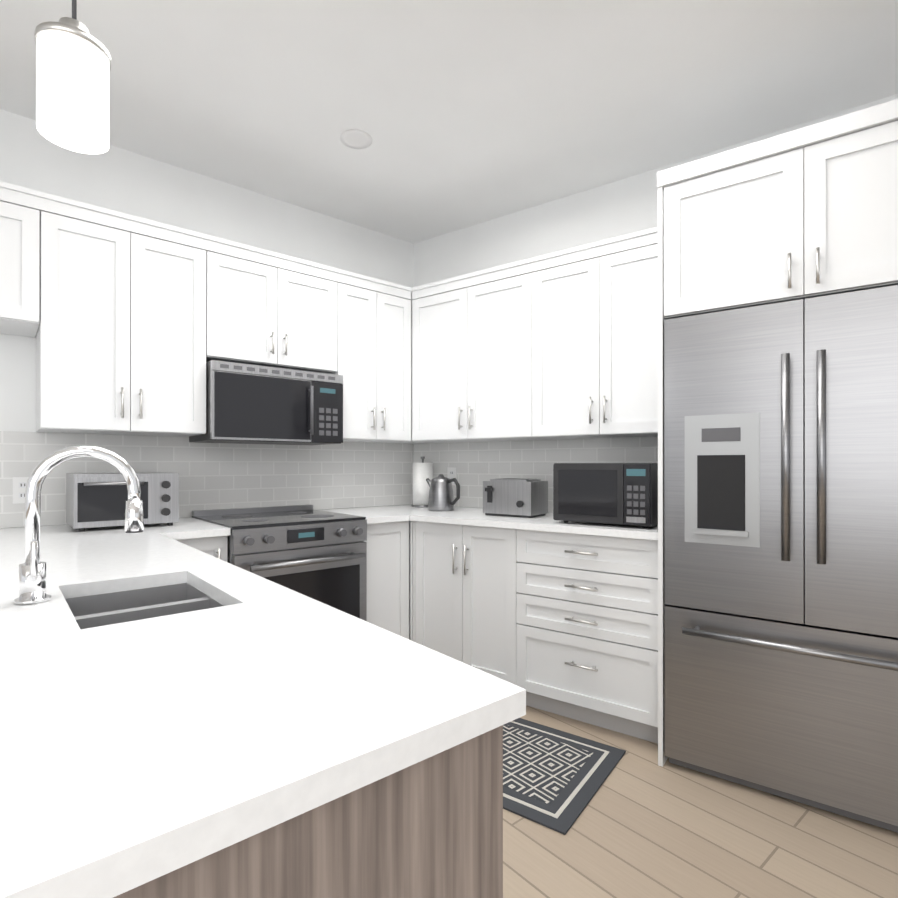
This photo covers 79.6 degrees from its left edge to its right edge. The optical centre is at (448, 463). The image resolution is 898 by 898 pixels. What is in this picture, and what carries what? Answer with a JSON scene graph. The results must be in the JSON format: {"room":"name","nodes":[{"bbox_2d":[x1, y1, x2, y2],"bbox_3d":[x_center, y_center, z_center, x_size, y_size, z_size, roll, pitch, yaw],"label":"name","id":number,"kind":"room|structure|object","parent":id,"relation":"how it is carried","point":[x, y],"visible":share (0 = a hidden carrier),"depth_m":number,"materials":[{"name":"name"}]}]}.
{"room":"kitchen","nodes":[
{"label":"kitchen","id":0,"kind":"room"},
{"bbox_2d":[0,109,413,527],"bbox_3d":[-2.813,-0.171,1.669,6.600,2.720,0.120,0,0,-40],"label":"wall","id":1,"kind":"structure","parent":0,"point":[114,178],"depth_m":2.74,"materials":[{"name":"paint"}]},
{"bbox_2d":[0,181,43,336],"bbox_3d":[-1.934,-0.820,2.111,0.513,0.520,0.327,0,0,-40],"label":"upper cabinet","id":2,"kind":"object","parent":1,"relation":"attached to","point":[21,208],"depth_m":2.12,"materials":[{"name":"white wood"}]},
{"bbox_2d":[32,192,223,436],"bbox_3d":[-1.473,-0.610,2.497,0.687,0.940,0.327,0,0,-40],"label":"upper cabinet","id":3,"kind":"object","parent":1,"relation":"attached to","point":[132,324],"depth_m":2.34,"materials":[{"name":"white wood"}]},
{"bbox_2d":[0,431,412,527],"bbox_3d":[-1.396,0.071,2.771,2.988,0.418,0.007,0,0,-40],"label":"backsplash","id":4,"kind":"structure","parent":1,"relation":"attached to","point":[212,476],"depth_m":2.94,"materials":[{"name":"tile"}]},
{"bbox_2d":[13,477,28,503],"bbox_3d":[-1.870,0.117,2.364,0.070,0.115,0.006,0,0,-40],"label":"electrical outlet plate","id":5,"kind":"object","parent":4,"relation":"attached to","point":[19,486],"visible":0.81,"depth_m":2.36,"materials":[{"name":"white plastic"}]},
{"bbox_2d":[224,239,339,372],"bbox_3d":[-0.989,-0.794,2.903,0.690,0.570,0.327,0,0,-40],"label":"upper cabinet","id":6,"kind":"object","parent":1,"relation":"attached to","point":[281,310],"depth_m":2.78,"materials":[{"name":"white wood"}]},
{"bbox_2d":[189,360,342,444],"bbox_3d":[-0.952,-0.295,2.858,0.684,0.372,0.427,0,0,-40],"label":"over-the-range microwave","id":7,"kind":"object","parent":6,"relation":"attached to","point":[251,404],"visible":1,"depth_m":2.69,"materials":[{"name":"grey plastic"}]},
{"bbox_2d":[327,269,412,443],"bbox_3d":[-0.553,-0.608,3.269,0.560,0.940,0.327,0,0,-40],"label":"upper cabinet","id":8,"kind":"object","parent":1,"relation":"attached to","point":[376,314],"depth_m":3.16,"materials":[{"name":"white wood"}]},
{"bbox_2d":[0,0,897,243],"bbox_3d":[-0.054,-1.564,-0.061,8.600,0.060,6.320,0,0,-40],"label":"ceiling","id":9,"kind":"structure","parent":0,"point":[464,113],"depth_m":2.19,"materials":[{"name":"paint"}]},
{"bbox_2d":[34,0,110,153],"bbox_3d":[-0.749,-1.092,1.078,0.126,0.879,0.126,0,0,-40],"label":"pendant lamp","id":10,"kind":"object","parent":9,"relation":"hanging from","point":[73,62],"visible":1,"depth_m":1.04,"materials":[{"name":"frosted glass"},{"name":"brushed nickel"}]},
{"bbox_2d":[340,129,371,148],"bbox_3d":[-0.437,-1.527,2.542,0.150,0.004,0.150,0,0,-40],"label":"recessed light","id":11,"kind":"object","parent":9,"relation":"in","point":[355,139],"visible":1,"depth_m":2.54,"materials":[{"name":"white plastic"}]},
{"bbox_2d":[414,94,897,511],"bbox_3d":[2.095,-0.170,2.135,5.920,2.720,0.120,0,0,36],"label":"wall","id":12,"kind":"structure","parent":0,"point":[625,206],"depth_m":3.13,"materials":[{"name":"paint"}]},
{"bbox_2d":[412,227,657,443],"bbox_3d":[0.383,-0.609,3.065,1.806,0.940,0.362,0,0,36],"label":"upper cabinet","id":13,"kind":"object","parent":12,"relation":"attached to","point":[562,344],"visible":0.96,"depth_m":2.81,"materials":[{"name":"white wood"}]},
{"bbox_2d":[414,437,657,511],"bbox_3d":[0.491,0.071,3.207,1.798,0.418,0.007,0,0,36],"label":"backsplash","id":14,"kind":"structure","parent":12,"relation":"attached to","point":[476,464],"depth_m":3.25,"materials":[{"name":"tile"}]},
{"bbox_2d":[447,467,456,484],"bbox_3d":[0.019,0.084,3.537,0.070,0.115,0.006,0,0,36],"label":"electrical outlet plate","id":15,"kind":"object","parent":14,"relation":"attached to","point":[451,472],"visible":0.65,"depth_m":3.53,"materials":[{"name":"white plastic"}]},
{"bbox_2d":[503,705,897,897],"bbox_3d":[-0.054,1.216,-0.066,8.600,0.060,6.320,0,0,-40],"label":"floor","id":16,"kind":"structure","parent":0,"point":[645,825],"depth_m":1.68,"materials":[{"name":"brown wood"}]},
{"bbox_2d":[176,536,226,561],"bbox_3d":[-1.276,0.751,2.484,0.306,0.878,0.597,0,0,-40],"label":"base cabinet","id":17,"kind":"object","parent":16,"relation":"on","point":[216,546],"depth_m":2.31,"materials":[{"name":"white wood"}]},
{"bbox_2d":[152,517,230,537],"bbox_3d":[-1.249,0.296,2.485,0.266,0.031,0.632,0,0,-40],"label":"countertop","id":18,"kind":"structure","parent":17,"relation":"on","point":[187,526],"depth_m":2.33,"materials":[{"name":"white stone"}]},
{"bbox_2d":[66,472,178,531],"bbox_3d":[-1.449,0.162,2.400,0.390,0.235,0.352,0,0,-40],"label":"toaster oven","id":19,"kind":"object","parent":18,"relation":"on","point":[96,499],"visible":0.9,"depth_m":2.27,"materials":[{"name":"silver metal"}]},
{"bbox_2d":[0,524,525,897],"bbox_3d":[-1.086,0.294,1.352,0.920,0.031,2.577,0,0,-40],"label":"countertop","id":20,"kind":"structure","parent":17,"relation":"on","point":[136,754],"depth_m":0.61,"materials":[{"name":"white stone"}]},
{"bbox_2d":[13,445,143,604],"bbox_3d":[-0.759,0.119,1.119,0.225,0.315,0.111,0,0,-40],"label":"faucet","id":21,"kind":"object","parent":20,"relation":"on","point":[32,579],"visible":1,"depth_m":1.09,"materials":[{"name":"silver metal"}]},
{"bbox_2d":[65,583,222,628],"bbox_3d":[-0.647,0.412,1.148,0.310,0.204,0.460,0,0,-40],"label":"sink basin","id":22,"kind":"object","parent":20,"relation":"in","point":[92,611],"visible":0.04,"depth_m":1.25,"materials":[{"name":"silver metal"}]},
{"bbox_2d":[192,505,366,621],"bbox_3d":[-0.853,0.718,2.738,0.664,0.945,0.718,0,0,-40],"label":"range","id":23,"kind":"object","parent":16,"relation":"on","point":[312,553],"visible":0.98,"depth_m":2.57,"materials":[{"name":"silver metal"}]},
{"bbox_2d":[113,725,502,897],"bbox_3d":[-0.456,0.748,0.624,0.870,0.878,0.621,0,0,-40],"label":"peninsula base panel","id":24,"kind":"object","parent":16,"relation":"on","point":[431,827],"visible":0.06,"depth_m":0.53,"materials":[{"name":"brown wood"}]},
{"bbox_2d":[364,521,409,639],"bbox_3d":[-0.530,0.752,3.110,0.304,0.878,0.597,0,0,-40],"label":"base cabinet","id":25,"kind":"object","parent":16,"relation":"on","point":[388,576],"depth_m":2.91,"materials":[{"name":"white wood"}]},
{"bbox_2d":[321,507,407,523],"bbox_3d":[-0.534,0.297,3.086,0.266,0.031,0.632,0,0,-40],"label":"countertop","id":26,"kind":"structure","parent":25,"relation":"on","point":[373,515],"depth_m":3.02,"materials":[{"name":"white stone"}]},
{"bbox_2d":[410,521,657,743],"bbox_3d":[0.304,0.752,2.953,1.806,0.878,0.632,0,0,36],"label":"base cabinet","id":27,"kind":"object","parent":16,"relation":"on","point":[563,624],"visible":0.88,"depth_m":2.50,"materials":[{"name":"white wood"}]},
{"bbox_2d":[364,504,657,539],"bbox_3d":[0.344,0.297,2.989,0.954,0.031,1.908,0,0,-40],"label":"countertop","id":28,"kind":"structure","parent":27,"relation":"on","point":[473,516],"depth_m":2.60,"materials":[{"name":"white stone"}]},
{"bbox_2d":[411,457,432,506],"bbox_3d":[-0.171,0.118,3.505,0.150,0.325,0.150,0,0,-40],"label":"paper towel","id":29,"kind":"object","parent":28,"relation":"on","point":[422,472],"visible":0.9,"depth_m":3.44,"materials":[{"name":"white paper"}]},
{"bbox_2d":[426,474,459,510],"bbox_3d":[-0.040,0.173,3.222,0.156,0.215,0.241,0,0,-40],"label":"kettle","id":30,"kind":"object","parent":28,"relation":"on","point":[441,497],"visible":1,"depth_m":3.17,"materials":[{"name":"silver metal"}]},
{"bbox_2d":[483,478,547,517],"bbox_3d":[0.353,0.182,2.906,0.290,0.196,0.220,0,0,36],"label":"toaster","id":31,"kind":"object","parent":28,"relation":"on","point":[517,497],"visible":1,"depth_m":2.83,"materials":[{"name":"grey metal"}]},
{"bbox_2d":[553,463,657,527],"bbox_3d":[0.780,0.139,2.553,0.445,0.280,0.396,0,0,36],"label":"microwave","id":32,"kind":"object","parent":28,"relation":"on","point":[618,493],"visible":0.85,"depth_m":2.37,"materials":[{"name":"grey plastic"}]},
{"bbox_2d":[503,718,625,834],"bbox_3d":[0.192,1.184,2.226,0.880,0.010,0.610,0,0,36],"label":"rug","id":33,"kind":"object","parent":16,"relation":"on","point":[554,779],"visible":0.46,"depth_m":2.06,"materials":[{"name":"grey fabric"}]},
{"bbox_2d":[657,99,897,766],"bbox_3d":[1.407,0.022,2.109,0.966,2.335,0.718,0,0,36],"label":"tall cabinet","id":34,"kind":"object","parent":16,"relation":"on","point":[806,212],"visible":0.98,"depth_m":1.90,"materials":[{"name":"white wood"}]},
{"bbox_2d":[664,285,897,832],"bbox_3d":[1.386,0.314,2.081,0.914,1.752,0.733,0,0,36],"label":"refrigerator","id":35,"kind":"object","parent":16,"relation":"on","point":[781,526],"visible":1,"depth_m":1.86,"materials":[{"name":"grey metal"}]}
]}

